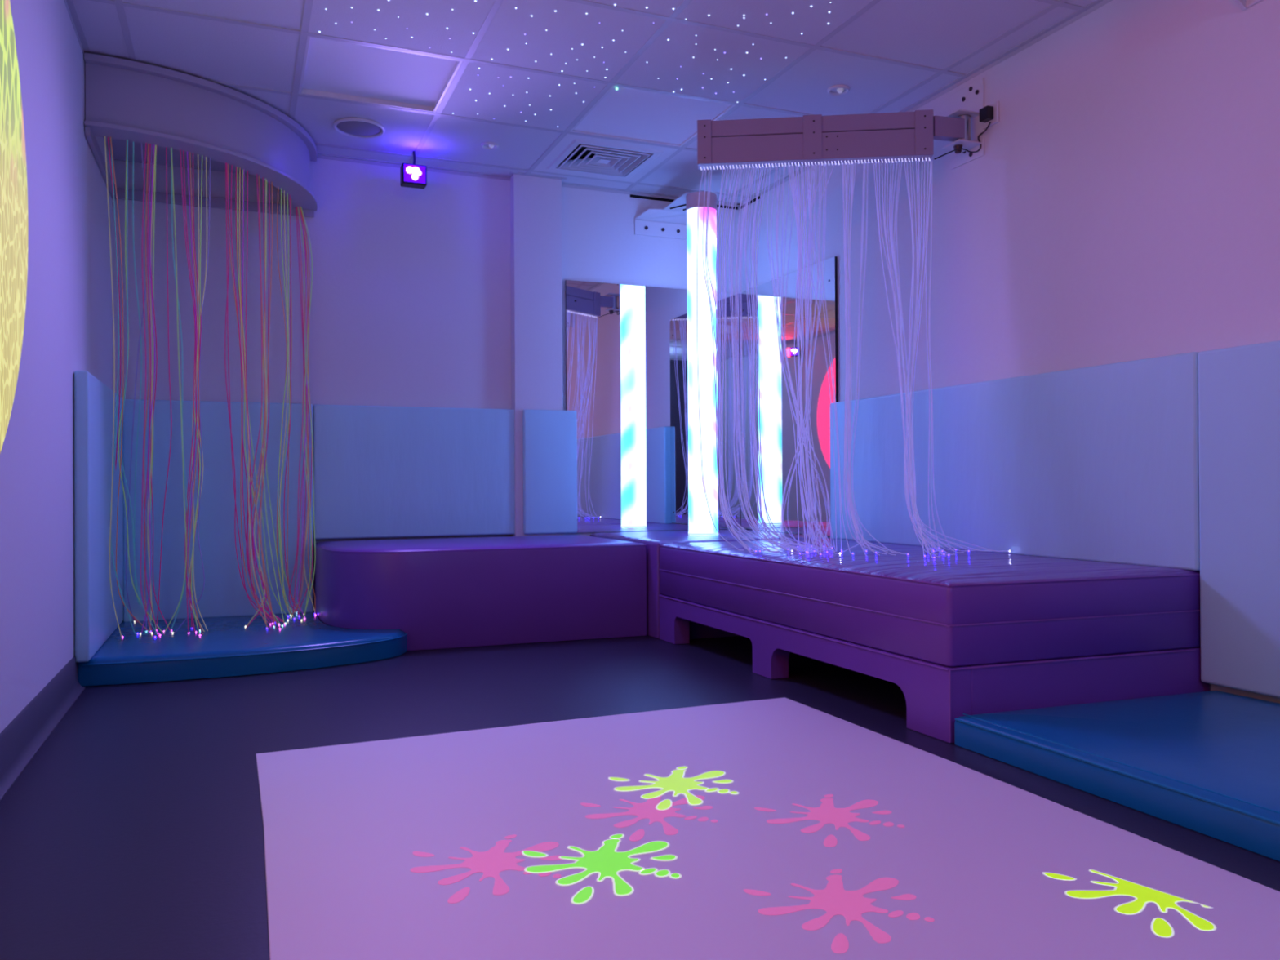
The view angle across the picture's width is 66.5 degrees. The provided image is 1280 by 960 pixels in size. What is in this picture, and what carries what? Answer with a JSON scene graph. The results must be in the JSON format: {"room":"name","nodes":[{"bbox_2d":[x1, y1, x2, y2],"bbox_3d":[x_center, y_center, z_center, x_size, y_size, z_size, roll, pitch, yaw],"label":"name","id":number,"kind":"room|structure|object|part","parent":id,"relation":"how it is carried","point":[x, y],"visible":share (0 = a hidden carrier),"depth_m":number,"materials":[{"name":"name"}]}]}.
{"room":"sensory room","nodes":[
{"label":"sensory room","id":0,"kind":"room"},
{"bbox_2d":[0,0,111,733],"bbox_3d":[-1.210,-0.582,1.400,0.100,2.620,6.905,0,0,-22],"label":"wall","id":1,"kind":"structure","parent":0,"point":[68,327],"depth_m":3.00,"materials":[{"name":"paint"}]},
{"bbox_2d":[0,0,28,453],"bbox_3d":[-1.258,-0.700,1.649,0.001,1.740,2.260,0,0,-22],"label":"wall projection","id":2,"kind":"object","parent":1,"relation":"attached to","point":[14,224],"visible":1,"depth_m":2.48,"materials":[{"name":"yellow"}]},
{"bbox_2d":[0,655,84,801],"bbox_3d":[-0.926,0.663,0.895,0.030,0.122,5.570,0,0,-22],"label":"baseboard","id":3,"kind":"structure","parent":1,"relation":"attached to","point":[24,735],"depth_m":2.71,"materials":[{"name":"plastic"}]},
{"bbox_2d":[74,370,123,662],"bbox_3d":[-2.191,0.132,3.982,0.051,1.032,1.165,0,0,-22],"label":"pad","id":4,"kind":"object","parent":1,"relation":"attached to","point":[95,620],"visible":0.91,"depth_m":3.57,"materials":[{"name":"blue plastic"}]},
{"bbox_2d":[111,158,741,611],"bbox_3d":[-0.944,-0.565,5.192,3.291,2.620,0.100,0,0,-22],"label":"wall","id":5,"kind":"structure","parent":0,"point":[411,305],"depth_m":4.96,"materials":[{"name":"paint"}]},
{"bbox_2d":[122,399,313,622],"bbox_3d":[-1.999,0.140,4.658,0.831,1.028,0.061,0,0,-22],"label":"pad","id":6,"kind":"object","parent":5,"relation":"attached to","point":[224,594],"visible":0.77,"depth_m":4.62,"materials":[{"name":"blue plastic"}]},
{"bbox_2d":[313,404,515,539],"bbox_3d":[-1.128,-0.042,5.020,1.049,0.665,0.061,0,0,-22],"label":"pad","id":7,"kind":"object","parent":5,"relation":"attached to","point":[380,471],"visible":0.84,"depth_m":4.97,"materials":[{"name":"blue plastic"}]},
{"bbox_2d":[564,280,740,533],"bbox_3d":[0.090,-0.405,5.553,1.069,1.386,0.014,0,0,-22],"label":"wall mirror","id":8,"kind":"object","parent":5,"relation":"attached to","point":[627,373],"visible":0.75,"depth_m":5.50,"materials":[{"name":"white mirror"}]},
{"bbox_2d":[634,191,690,239],"bbox_3d":[0.252,-1.457,5.403,0.435,0.132,0.434,0,0,-22],"label":"bracket","id":9,"kind":"object","parent":5,"relation":"attached to","point":[670,221],"visible":0.69,"depth_m":5.54,"materials":[{"name":"white metal"}]},
{"bbox_3d":[0.252,-1.500,5.403,0.435,0.046,0.434,0,0,-22],"label":"shelf plate","id":10,"kind":"part","parent":9,"relation":"part of","materials":[{"name":"white metal"}]},
{"bbox_2d":[510,173,563,536],"bbox_3d":[-0.554,-0.442,5.258,0.267,2.370,0.075,0,0,-22],"label":"wall column","id":11,"kind":"structure","parent":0,"point":[535,202],"depth_m":5.22,"materials":[{"name":"paint"}]},
{"bbox_2d":[522,408,577,534],"bbox_3d":[-0.480,-0.044,5.228,0.299,0.663,0.031,0,0,-22],"label":"pad","id":12,"kind":"object","parent":11,"relation":"attached to","point":[549,437],"visible":1,"depth_m":5.21,"materials":[{"name":"blue plastic"}]},
{"bbox_2d":[63,0,1112,209],"bbox_3d":[0.350,-1.757,2.054,3.291,0.280,6.705,0,0,-22],"label":"ceiling","id":13,"kind":"structure","parent":0,"point":[892,55],"depth_m":3.87,"materials":[{"name":"tile"}]},
{"bbox_2d":[84,52,317,637],"bbox_3d":[-1.851,-0.484,4.271,0.902,2.264,0.902,0,0,-22],"label":"curtain","id":14,"kind":"object","parent":13,"relation":"hanging from","point":[143,113],"visible":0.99,"depth_m":4.09,"materials":[{"name":"grey paint"}]},
{"bbox_3d":[-1.926,-1.489,4.304,0.797,0.001,0.797,0,0,-22],"label":"fibre plate","id":15,"kind":"part","parent":14,"relation":"part of","materials":[{"name":"plastic"}]},
{"bbox_3d":[-1.866,-1.332,4.281,0.888,0.045,0.880,0,0,-22],"label":"rail","id":16,"kind":"part","parent":14,"relation":"part of","materials":[{"name":"grey paint"}]},
{"bbox_2d":[333,117,385,137],"bbox_3d":[-1.295,-1.623,4.497,0.230,0.016,0.230,0,0,-22],"label":"ceiling speaker","id":17,"kind":"object","parent":13,"relation":"attached to","point":[358,127],"visible":1,"depth_m":4.48,"materials":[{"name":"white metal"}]},
{"bbox_2d":[336,120,381,135],"bbox_3d":[-1.295,-1.623,4.497,0.202,0.008,0.202,0,0,-22],"label":"grille","id":18,"kind":"object","parent":17,"relation":"attached to","point":[344,127],"depth_m":4.48,"materials":[{"name":"grey"}]},
{"bbox_2d":[297,35,462,112],"bbox_3d":[-1.065,-1.648,3.956,0.576,0.033,0.576,0,0,-22],"label":"light panel","id":19,"kind":"object","parent":13,"relation":"attached to","point":[331,68],"visible":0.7,"depth_m":3.98,"materials":[{"name":"white plastic"}]},
{"bbox_2d":[400,151,426,189],"bbox_3d":[-1.121,-1.541,4.829,0.120,0.171,0.078,0,0,-22],"label":"lamp","id":20,"kind":"object","parent":13,"relation":"hanging from","point":[411,175],"visible":1,"depth_m":4.80,"materials":[{"name":"black plastic"}]},
{"bbox_3d":[-1.108,-1.506,4.798,0.104,0.084,0.004,0,0,-22],"label":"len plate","id":21,"kind":"part","parent":20,"relation":"part of","materials":[{"name":"purple"}]},
{"bbox_2d":[480,142,498,149],"bbox_3d":[-0.731,-1.631,4.747,0.084,0.030,0.084,0,0,-22],"label":"recessed light","id":22,"kind":"object","parent":13,"relation":"in","point":[491,144],"visible":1,"depth_m":4.74,"materials":[{"name":"white metal"}]},
{"bbox_2d":[307,0,872,130],"bbox_3d":[-0.281,-1.636,3.631,1.775,0.008,1.775,0,0,-22],"label":"ceiling panel","id":23,"kind":"object","parent":13,"relation":"attached to","point":[562,37],"depth_m":3.64,"materials":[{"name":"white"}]},
{"bbox_2d":[533,133,677,182],"bbox_3d":[-0.185,-1.675,4.970,0.576,0.110,0.576,0,0,-22],"label":"ceiling vent","id":24,"kind":"object","parent":13,"relation":"in","point":[591,157],"visible":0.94,"depth_m":4.97,"materials":[{"name":"white metal"}]},
{"bbox_3d":[-0.185,-1.624,4.969,0.056,0.003,0.056,0,0,-22],"label":"plate","id":25,"kind":"part","parent":24,"relation":"part of","materials":[{"name":"white metal"}]},
{"bbox_2d":[569,85,734,146],"bbox_3d":[0.044,-1.645,4.415,0.576,0.019,0.576,0,0,-22],"label":"light panel","id":26,"kind":"object","parent":13,"relation":"attached to","point":[623,113],"visible":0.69,"depth_m":4.40,"materials":[{"name":"white plastic"}]},
{"bbox_2d":[827,84,849,95],"bbox_3d":[0.834,-1.643,4.099,0.092,0.031,0.092,0,0,-22],"label":"recessed light","id":27,"kind":"object","parent":13,"relation":"in","point":[840,91],"visible":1,"depth_m":4.09,"materials":[{"name":"white metal"}]},
{"bbox_3d":[0.842,-1.642,4.102,0.029,0.030,0.030,0,0,-22],"label":"bulb","id":28,"kind":"part","parent":27,"relation":"part of","materials":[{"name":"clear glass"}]},
{"bbox_2d":[0,634,1279,959],"bbox_3d":[0.355,0.773,2.065,3.491,0.100,6.955,0,0,-22],"label":"floor","id":29,"kind":"structure","parent":0,"point":[135,831],"depth_m":2.61,"materials":[{"name":"plastic"}]},
{"bbox_2d":[78,611,407,686],"bbox_3d":[-1.660,0.694,4.217,1.205,0.096,1.118,0,0,-22],"label":"floor mat","id":30,"kind":"object","parent":29,"relation":"on","point":[228,648],"visible":0.98,"depth_m":3.84,"materials":[{"name":"teal plastic"}]},
{"bbox_2d":[314,534,646,650],"bbox_3d":[-0.793,0.515,4.722,1.432,0.450,0.850,0,0,-22],"label":"bench","id":31,"kind":"object","parent":29,"relation":"on","point":[442,593],"visible":0.91,"depth_m":4.37,"materials":[{"name":"purple leather"}]},
{"bbox_2d":[590,528,828,638],"bbox_3d":[0.342,0.511,5.140,0.957,0.450,0.945,0,0,-22],"label":"platform","id":32,"kind":"object","parent":29,"relation":"on","point":[653,540],"visible":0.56,"depth_m":4.66,"materials":[{"name":"purple plastic"}]},
{"bbox_2d":[685,191,719,535],"bbox_3d":[0.328,-0.604,5.120,0.163,1.778,0.163,0,0,-22],"label":"tube","id":33,"kind":"object","parent":32,"relation":"on","point":[700,522],"visible":0.93,"depth_m":5.05,"materials":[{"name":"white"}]},
{"bbox_2d":[255,697,1279,959],"bbox_3d":[0.139,0.721,1.915,1.656,0.004,2.202,0,0,-22],"label":"play mat","id":34,"kind":"object","parent":29,"relation":"on","point":[344,824],"visible":1,"depth_m":1.88,"materials":[{"name":"plastic"}]},
{"bbox_2d":[410,835,561,903],"bbox_3d":[-0.276,0.721,1.826,0.293,0.001,0.277,0,0,-22],"label":"paint splat","id":35,"kind":"object","parent":34,"relation":"on","point":[491,862],"visible":1,"depth_m":1.83,"materials":[{"name":"pink paint"}]},
{"bbox_2d":[521,833,681,904],"bbox_3d":[-0.061,0.719,1.823,0.300,0.001,0.284,0,0,-22],"label":"paint splat","id":36,"kind":"object","parent":34,"relation":"on","point":[606,861],"visible":1,"depth_m":1.81,"materials":[{"name":"green"}]},
{"bbox_2d":[580,790,717,841],"bbox_3d":[0.032,0.721,2.111,0.293,0.001,0.277,0,0,-22],"label":"paint splat","id":37,"kind":"object","parent":34,"relation":"on","point":[647,809],"visible":1,"depth_m":2.10,"materials":[{"name":"pink"}]},
{"bbox_2d":[608,765,738,809],"bbox_3d":[0.091,0.720,2.297,0.300,0.001,0.284,0,0,-22],"label":"paint splat","id":38,"kind":"object","parent":34,"relation":"on","point":[676,782],"visible":1,"depth_m":2.29,"materials":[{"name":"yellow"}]},
{"bbox_2d":[754,794,904,847],"bbox_3d":[0.416,0.718,2.074,0.293,0.001,0.277,0,0,-22],"label":"paint splat","id":39,"kind":"object","parent":34,"relation":"on","point":[826,813],"visible":1,"depth_m":2.07,"materials":[{"name":"pink"}]},
{"bbox_2d":[743,868,933,953],"bbox_3d":[0.346,0.717,1.641,0.293,0.001,0.277,0,0,-22],"label":"paint splat","id":40,"kind":"object","parent":34,"relation":"on","point":[834,900],"visible":1,"depth_m":1.64,"materials":[{"name":"pink paint"}]},
{"bbox_2d":[1042,869,1216,937],"bbox_3d":[0.839,0.714,1.668,0.185,0.001,0.284,0,0,-22],"label":"paint splat","id":41,"kind":"object","parent":34,"relation":"on","point":[1143,895],"visible":1,"depth_m":1.66,"materials":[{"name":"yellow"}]},
{"bbox_2d":[658,594,1209,742],"bbox_3d":[0.917,0.624,3.747,0.956,0.204,2.038,0,0,-22],"label":"bench base","id":42,"kind":"object","parent":29,"relation":"on","point":[935,695],"visible":0.62,"depth_m":2.87,"materials":[{"name":"purple plastic"}]},
{"bbox_2d":[659,537,1200,666],"bbox_3d":[0.915,0.397,3.753,0.954,0.244,2.050,0,0,-22],"label":"mattress","id":43,"kind":"object","parent":42,"relation":"on","point":[971,607],"visible":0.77,"depth_m":2.93,"materials":[{"name":"purple leather"}]},
{"bbox_3d":[1.318,0.617,2.878,0.884,0.204,0.077,0,0,-19],"label":"panel","id":44,"kind":"part","parent":42,"relation":"part of","materials":[{"name":"purple plastic"}]},
{"bbox_2d":[954,690,1279,861],"bbox_3d":[1.679,0.662,1.912,0.953,0.101,2.019,0,0,-22],"label":"floor mat","id":45,"kind":"object","parent":29,"relation":"on","point":[1205,762],"visible":1,"depth_m":2.28,"materials":[{"name":"blue leather"}]},
{"bbox_2d":[739,0,1279,703],"bbox_3d":[1.924,-0.593,2.696,0.100,2.620,6.905,0,0,-22],"label":"wall","id":46,"kind":"structure","parent":0,"point":[1122,203],"depth_m":3.43,"materials":[{"name":"paint"}]},
{"bbox_2d":[739,256,837,535],"bbox_3d":[0.785,-0.412,5.294,0.014,1.389,0.994,0,0,-22],"label":"wall mirror","id":47,"kind":"object","parent":46,"relation":"attached to","point":[776,425],"visible":0.66,"depth_m":5.29,"materials":[{"name":"white mirror"}]},
{"bbox_2d":[697,77,1010,558],"bbox_3d":[0.802,-0.664,3.745,1.174,1.876,0.711,0,0,5],"label":"fiber optic curtain","id":48,"kind":"object","parent":46,"relation":"attached to","point":[806,140],"visible":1,"depth_m":3.89,"materials":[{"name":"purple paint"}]},
{"bbox_3d":[0.264,-1.367,3.975,0.058,0.178,0.072,0,0,6],"label":"plate","id":49,"kind":"part","parent":48,"relation":"part of","materials":[{"name":"purple paint"}]},
{"bbox_3d":[0.693,-1.369,3.929,0.074,0.178,0.072,0,0,6],"label":"plate","id":50,"kind":"part","parent":48,"relation":"part of","materials":[{"name":"purple paint"}]},
{"bbox_3d":[0.698,-1.423,3.929,0.893,0.064,0.060,0,0,6],"label":"beam panel","id":51,"kind":"part","parent":48,"relation":"part of","materials":[{"name":"purple paint"}]},
{"bbox_3d":[0.698,-1.335,3.929,0.893,0.106,0.060,0,0,6],"label":"beam panel","id":52,"kind":"part","parent":48,"relation":"part of","materials":[{"name":"purple paint"}]},
{"bbox_3d":[1.126,-1.372,3.884,0.070,0.178,0.072,0,0,6],"label":"plate","id":53,"kind":"part","parent":48,"relation":"part of","materials":[{"name":"purple paint"}]},
{"bbox_3d":[1.228,-1.403,3.899,0.141,0.080,0.045,0,0,-15],"label":"pivot arm","id":54,"kind":"part","parent":48,"relation":"part of","materials":[{"name":"purple paint"}]},
{"bbox_3d":[1.333,-1.448,3.975,0.007,0.310,0.192,0,0,-22],"label":"wall plate","id":55,"kind":"part","parent":48,"relation":"part of","materials":[{"name":"white metal"}]},
{"bbox_2d":[979,100,999,128],"bbox_3d":[1.369,-1.439,3.840,0.044,0.084,0.081,0,0,-22],"label":"wall socket","id":56,"kind":"object","parent":46,"relation":"attached to","point":[988,113],"visible":1,"depth_m":3.82,"materials":[{"name":"white plastic"}]},
{"bbox_2d":[830,351,1199,570],"bbox_3d":[1.338,-0.051,3.899,0.061,0.670,1.989,0,0,-22],"label":"pad","id":57,"kind":"object","parent":46,"relation":"attached to","point":[1100,463],"visible":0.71,"depth_m":3.51,"materials":[{"name":"blue plastic"}]},
{"bbox_2d":[1198,340,1279,697],"bbox_3d":[2.097,0.106,2.064,0.061,1.005,1.974,0,0,-22],"label":"pad","id":58,"kind":"object","parent":46,"relation":"attached to","point":[1239,386],"visible":1,"depth_m":2.84,"materials":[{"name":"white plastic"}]},
{"bbox_2d":[1233,0,1262,10],"bbox_3d":[1.713,-1.506,2.602,0.354,0.233,0.480,0,0,-22],"label":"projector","id":59,"kind":"object","parent":46,"relation":"attached to","point":[1242,4],"visible":1,"depth_m":2.87,"materials":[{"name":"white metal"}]},
{"bbox_3d":[1.850,-1.507,2.724,0.008,0.230,0.360,0,0,-22],"label":"wall plate","id":60,"kind":"part","parent":59,"relation":"part of","materials":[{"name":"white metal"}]}
]}

